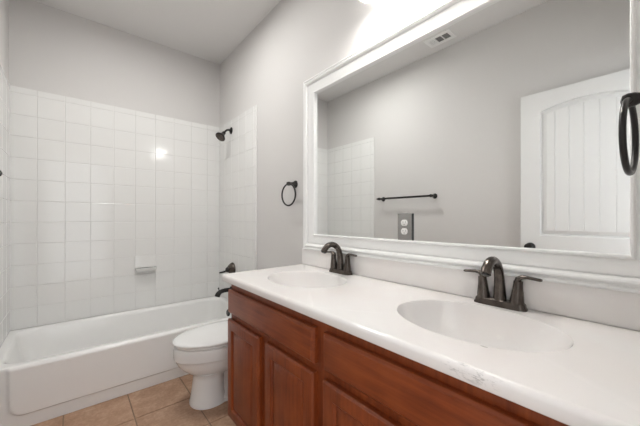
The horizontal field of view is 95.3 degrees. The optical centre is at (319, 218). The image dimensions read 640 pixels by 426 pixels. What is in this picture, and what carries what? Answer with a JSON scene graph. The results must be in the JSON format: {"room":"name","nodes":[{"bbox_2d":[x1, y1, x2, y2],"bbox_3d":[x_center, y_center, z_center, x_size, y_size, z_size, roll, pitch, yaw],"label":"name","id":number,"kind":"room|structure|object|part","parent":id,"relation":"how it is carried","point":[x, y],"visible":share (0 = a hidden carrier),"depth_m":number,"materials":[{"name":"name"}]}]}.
{"room":"bathroom","nodes":[
{"label":"bathroom","id":0,"kind":"room"},
{"bbox_2d":[0,0,9,347],"bbox_3d":[-1.231,-0.231,0.823,0.128,2.762,3.186,0,0,-40],"label":"wall","id":1,"kind":"structure","parent":0,"point":[4,4],"depth_m":1.93,"materials":[{"name":"white paint"}]},
{"bbox_2d":[9,0,219,330],"bbox_3d":[-1.670,-0.231,2.611,1.764,2.762,0.128,0,0,-40],"label":"wall","id":2,"kind":"structure","parent":0,"point":[114,144],"depth_m":2.43,"materials":[{"name":"white tile"}]},
{"bbox_2d":[135,254,156,272],"bbox_3d":[-1.543,0.406,2.587,0.164,0.152,0.073,0,0,-40],"label":"soap dish","id":3,"kind":"object","parent":2,"relation":"attached to","point":[143,263],"visible":1,"depth_m":2.60,"materials":[{"name":"white ceramic"}]},
{"bbox_2d":[135,266,156,272],"bbox_3d":[-1.540,0.457,2.584,0.164,0.042,0.065,0,0,-40],"label":"tray","id":4,"kind":"object","parent":3,"relation":"on","point":[138,269],"depth_m":2.58,"materials":[{"name":"white ceramic"}]},
{"bbox_2d":[31,374,235,425],"bbox_3d":[-0.313,1.200,1.003,1.764,0.100,4.336,0,0,-40],"label":"floor","id":5,"kind":"structure","parent":0,"point":[166,403],"depth_m":1.73,"materials":[{"name":"brown tile"}]},
{"bbox_2d":[0,296,230,425],"bbox_3d":[-1.387,0.976,2.275,1.514,0.346,0.756,0,0,-40],"label":"bathtub","id":6,"kind":"object","parent":5,"relation":"on","point":[50,371],"visible":0.73,"depth_m":1.91,"materials":[{"name":"white ceramic"}]},
{"bbox_2d":[0,296,230,369],"bbox_3d":[-1.394,0.953,2.283,1.514,0.300,0.735,0,0,-40],"label":"basin","id":7,"kind":"object","parent":6,"relation":"in","point":[26,347],"depth_m":2.28,"materials":[{"name":"white ceramic"}]},
{"bbox_2d":[172,320,227,409],"bbox_3d":[-0.593,0.789,1.960,0.729,0.722,0.450,0,0,-40],"label":"toilet","id":8,"kind":"object","parent":5,"relation":"on","point":[201,352],"visible":0.51,"depth_m":1.76,"materials":[{"name":"white ceramic"}]},
{"bbox_3d":[-0.667,0.742,1.897,0.535,0.024,0.378,0,0,-40],"label":"lid","id":9,"kind":"part","parent":8,"relation":"part of","materials":[{"name":"white ceramic"}]},
{"bbox_3d":[-0.619,0.870,1.938,0.649,0.191,0.370,0,0,-40],"label":"bowl","id":10,"kind":"part","parent":8,"relation":"part of","materials":[{"name":"white ceramic"}]},
{"bbox_3d":[-0.665,0.764,1.899,0.518,0.014,0.358,0,0,-40],"label":"seat","id":11,"kind":"part","parent":8,"relation":"part of","materials":[{"name":"white ceramic"}]},
{"bbox_2d":[228,284,568,425],"bbox_3d":[0.210,0.744,1.148,0.536,0.812,1.575,0,0,-40],"label":"vanity cabinet","id":12,"kind":"object","parent":5,"relation":"on","point":[287,367],"visible":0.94,"depth_m":0.95,"materials":[{"name":"brown wood"}]},
{"bbox_3d":[-0.382,0.802,1.453,0.025,0.523,0.341,0,0,-40],"label":"door","id":13,"kind":"part","parent":12,"relation":"part of","materials":[{"name":"brown wood"}]},
{"bbox_3d":[-0.255,0.446,1.302,0.025,0.126,0.736,0,0,-40],"label":"drawer","id":14,"kind":"part","parent":12,"relation":"part of","materials":[{"name":"brown wood"}]},
{"bbox_3d":[-0.126,0.802,1.150,0.025,0.523,0.334,0,0,-40],"label":"door","id":15,"kind":"part","parent":12,"relation":"part of","materials":[{"name":"brown wood"}]},
{"bbox_3d":[0.124,0.802,0.854,0.025,0.523,0.336,0,0,-40],"label":"door","id":16,"kind":"part","parent":12,"relation":"part of","materials":[{"name":"brown wood"}]},
{"bbox_2d":[222,264,639,425],"bbox_3d":[0.194,0.373,1.150,0.558,0.143,1.605,0,0,-40],"label":"countertop","id":17,"kind":"structure","parent":12,"relation":"on","point":[589,376],"depth_m":0.77,"materials":[{"name":"stone"}]},
{"bbox_2d":[268,271,346,287],"bbox_3d":[-0.070,0.373,1.467,0.350,0.142,0.462,0,0,-40],"label":"sink basin","id":18,"kind":"object","parent":17,"relation":"in","point":[286,279],"depth_m":1.63,"materials":[{"name":"white ceramic"}]},
{"bbox_2d":[321,242,356,274],"bbox_3d":[0.070,0.214,1.573,0.162,0.176,0.240,0,0,-40],"label":"faucet","id":19,"kind":"object","parent":17,"relation":"on","point":[338,266],"visible":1,"depth_m":1.58,"materials":[{"name":"brown metal"}]},
{"bbox_3d":[0.069,0.205,1.572,0.158,0.159,0.043,0,0,-40],"label":"spout","id":20,"kind":"part","parent":19,"relation":"part of","materials":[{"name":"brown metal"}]},
{"bbox_3d":[0.080,0.247,1.648,0.043,0.080,0.043,0,0,-40],"label":"handle","id":21,"kind":"part","parent":19,"relation":"part of","materials":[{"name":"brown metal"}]},
{"bbox_3d":[0.113,0.290,1.609,0.049,0.023,0.162,0,0,-40],"label":"plate","id":22,"kind":"part","parent":19,"relation":"part of","materials":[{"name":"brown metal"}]},
{"bbox_3d":[0.146,0.247,1.571,0.043,0.080,0.043,0,0,-40],"label":"handle","id":23,"kind":"part","parent":19,"relation":"part of","materials":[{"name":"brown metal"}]},
{"bbox_3d":[0.166,0.201,1.547,0.032,0.028,0.077,0,0,-40],"label":"lever","id":24,"kind":"part","parent":19,"relation":"part of","materials":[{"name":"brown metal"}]},
{"bbox_2d":[397,300,573,351],"bbox_3d":[0.450,0.373,0.867,0.350,0.142,0.462,0,0,-40],"label":"sink basin","id":25,"kind":"object","parent":17,"relation":"in","point":[488,328],"depth_m":0.96,"materials":[{"name":"white ceramic"}]},
{"bbox_2d":[463,256,542,311],"bbox_3d":[0.578,0.214,0.971,0.162,0.176,0.240,0,0,-40],"label":"faucet","id":26,"kind":"object","parent":17,"relation":"on","point":[499,299],"visible":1,"depth_m":0.98,"materials":[{"name":"brown metal"}]},
{"bbox_3d":[0.568,0.201,1.070,0.032,0.028,0.077,0,0,-40],"label":"lever","id":27,"kind":"part","parent":26,"relation":"part of","materials":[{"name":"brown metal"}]},
{"bbox_3d":[0.588,0.247,1.047,0.043,0.080,0.043,0,0,-40],"label":"handle","id":28,"kind":"part","parent":26,"relation":"part of","materials":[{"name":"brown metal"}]},
{"bbox_3d":[0.577,0.205,0.971,0.158,0.159,0.043,0,0,-40],"label":"spout","id":29,"kind":"part","parent":26,"relation":"part of","materials":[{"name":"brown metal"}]},
{"bbox_3d":[0.621,0.290,1.008,0.049,0.023,0.162,0,0,-40],"label":"plate","id":30,"kind":"part","parent":26,"relation":"part of","materials":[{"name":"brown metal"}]},
{"bbox_3d":[0.654,0.247,0.969,0.043,0.080,0.043,0,0,-40],"label":"handle","id":31,"kind":"part","parent":26,"relation":"part of","materials":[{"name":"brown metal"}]},
{"bbox_3d":[0.673,0.201,0.945,0.032,0.028,0.077,0,0,-40],"label":"lever","id":32,"kind":"part","parent":26,"relation":"part of","materials":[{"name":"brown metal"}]},
{"bbox_3d":[0.255,0.446,0.698,0.025,0.126,0.742,0,0,-40],"label":"drawer","id":33,"kind":"part","parent":12,"relation":"part of","materials":[{"name":"brown wood"}]},
{"bbox_2d":[34,0,280,64],"bbox_3d":[-0.645,-1.662,1.396,1.764,0.100,3.306,0,0,-40],"label":"ceiling","id":34,"kind":"structure","parent":0,"point":[210,30],"depth_m":2.35,"materials":[{"name":"white paint"}]},
{"bbox_2d":[219,0,485,306],"bbox_3d":[0.019,-0.231,1.878,0.128,2.762,3.186,0,0,-40],"label":"wall","id":35,"kind":"structure","parent":0,"point":[262,79],"depth_m":2.24,"materials":[{"name":"white paint"}]},
{"bbox_2d":[215,286,230,296],"bbox_3d":[-0.916,0.695,2.760,0.163,0.092,0.060,0,0,-40],"label":"tub spout","id":36,"kind":"object","parent":35,"relation":"attached to","point":[218,293],"visible":0.8,"depth_m":2.73,"materials":[{"name":"brown metal"}]},
{"bbox_2d":[216,127,232,140],"bbox_3d":[-0.897,-0.802,2.748,0.094,0.157,0.170,0,0,39],"label":"shower","id":37,"kind":"object","parent":35,"relation":"attached to","point":[220,136],"visible":1,"depth_m":2.72,"materials":[{"name":"brown metal"}]},
{"bbox_2d":[219,262,235,272],"bbox_3d":[-0.883,0.482,2.746,0.132,0.120,0.120,0,0,-40],"label":"shower valve","id":38,"kind":"object","parent":35,"relation":"attached to","point":[230,268],"visible":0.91,"depth_m":2.74,"materials":[{"name":"brown metal"}]},
{"bbox_2d":[281,180,297,205],"bbox_3d":[-0.196,-0.171,1.991,0.071,0.179,0.156,0,0,-40],"label":"towel ring","id":39,"kind":"object","parent":35,"relation":"attached to","point":[294,184],"visible":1,"depth_m":1.99,"materials":[{"name":"brown metal"}]},
{"bbox_3d":[-0.196,-0.235,1.991,0.071,0.052,0.052,0,0,-40],"label":"post","id":40,"kind":"part","parent":39,"relation":"part of","materials":[{"name":"brown metal"}]},
{"bbox_2d":[360,0,377,2],"bbox_3d":[0.359,-1.139,1.248,0.180,0.209,0.520,0,0,-40],"label":"vanity light","id":41,"kind":"object","parent":35,"relation":"attached to","point":[364,1],"visible":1,"depth_m":1.41,"materials":[{"name":"white glass"}]},
{"bbox_2d":[302,248,639,330],"bbox_3d":[0.402,0.248,1.321,0.019,0.108,1.599,0,0,-40],"label":"backsplash","id":42,"kind":"structure","parent":35,"relation":"attached to","point":[621,309],"depth_m":0.96,"materials":[{"name":"stone"}]},
{"bbox_2d":[303,0,639,293],"bbox_3d":[0.401,-0.343,1.309,0.037,1.086,1.559,0,0,-40],"label":"wall mirror","id":43,"kind":"object","parent":35,"relation":"attached to","point":[493,124],"visible":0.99,"depth_m":1.07,"materials":[{"name":"clear glass"}]},
{"bbox_2d":[398,213,412,240],"bbox_3d":[0.389,0.040,1.333,0.014,0.124,0.072,0,0,-40],"label":"outlet","id":44,"kind":"object","parent":43,"relation":"attached to","point":[405,220],"visible":1,"depth_m":1.32,"materials":[{"name":"grey"}]},
{"bbox_2d":[401,220,407,225],"bbox_3d":[0.384,0.021,1.330,0.002,0.028,0.035,0,0,-40],"label":"socket","id":45,"kind":"object","parent":44,"relation":"attached to","point":[403,222],"depth_m":1.33,"materials":[{"name":"grey plastic"}]},
{"bbox_2d":[401,228,407,234],"bbox_3d":[0.384,0.059,1.330,0.002,0.028,0.035,0,0,-40],"label":"socket","id":46,"kind":"object","parent":44,"relation":"attached to","point":[404,231],"depth_m":1.33,"materials":[{"name":"grey plastic"}]},
{"bbox_3d":[0.383,-0.231,0.179,1.524,2.762,0.120,0,0,-40],"label":"wall","id":47,"kind":"structure","parent":0,"visible":0},
{"bbox_2d":[618,92,639,175],"bbox_3d":[0.656,-0.176,0.561,0.156,0.179,0.110,0,0,-40],"label":"towel ring","id":48,"kind":"object","parent":47,"relation":"attached to","point":[628,101],"visible":1,"depth_m":0.58,"materials":[{"name":"brown metal"}]},
{"bbox_3d":[0.656,-0.240,0.561,0.052,0.052,0.110,0,0,-40],"label":"post","id":49,"kind":"part","parent":48,"relation":"part of","materials":[{"name":"brown metal"}]}
]}

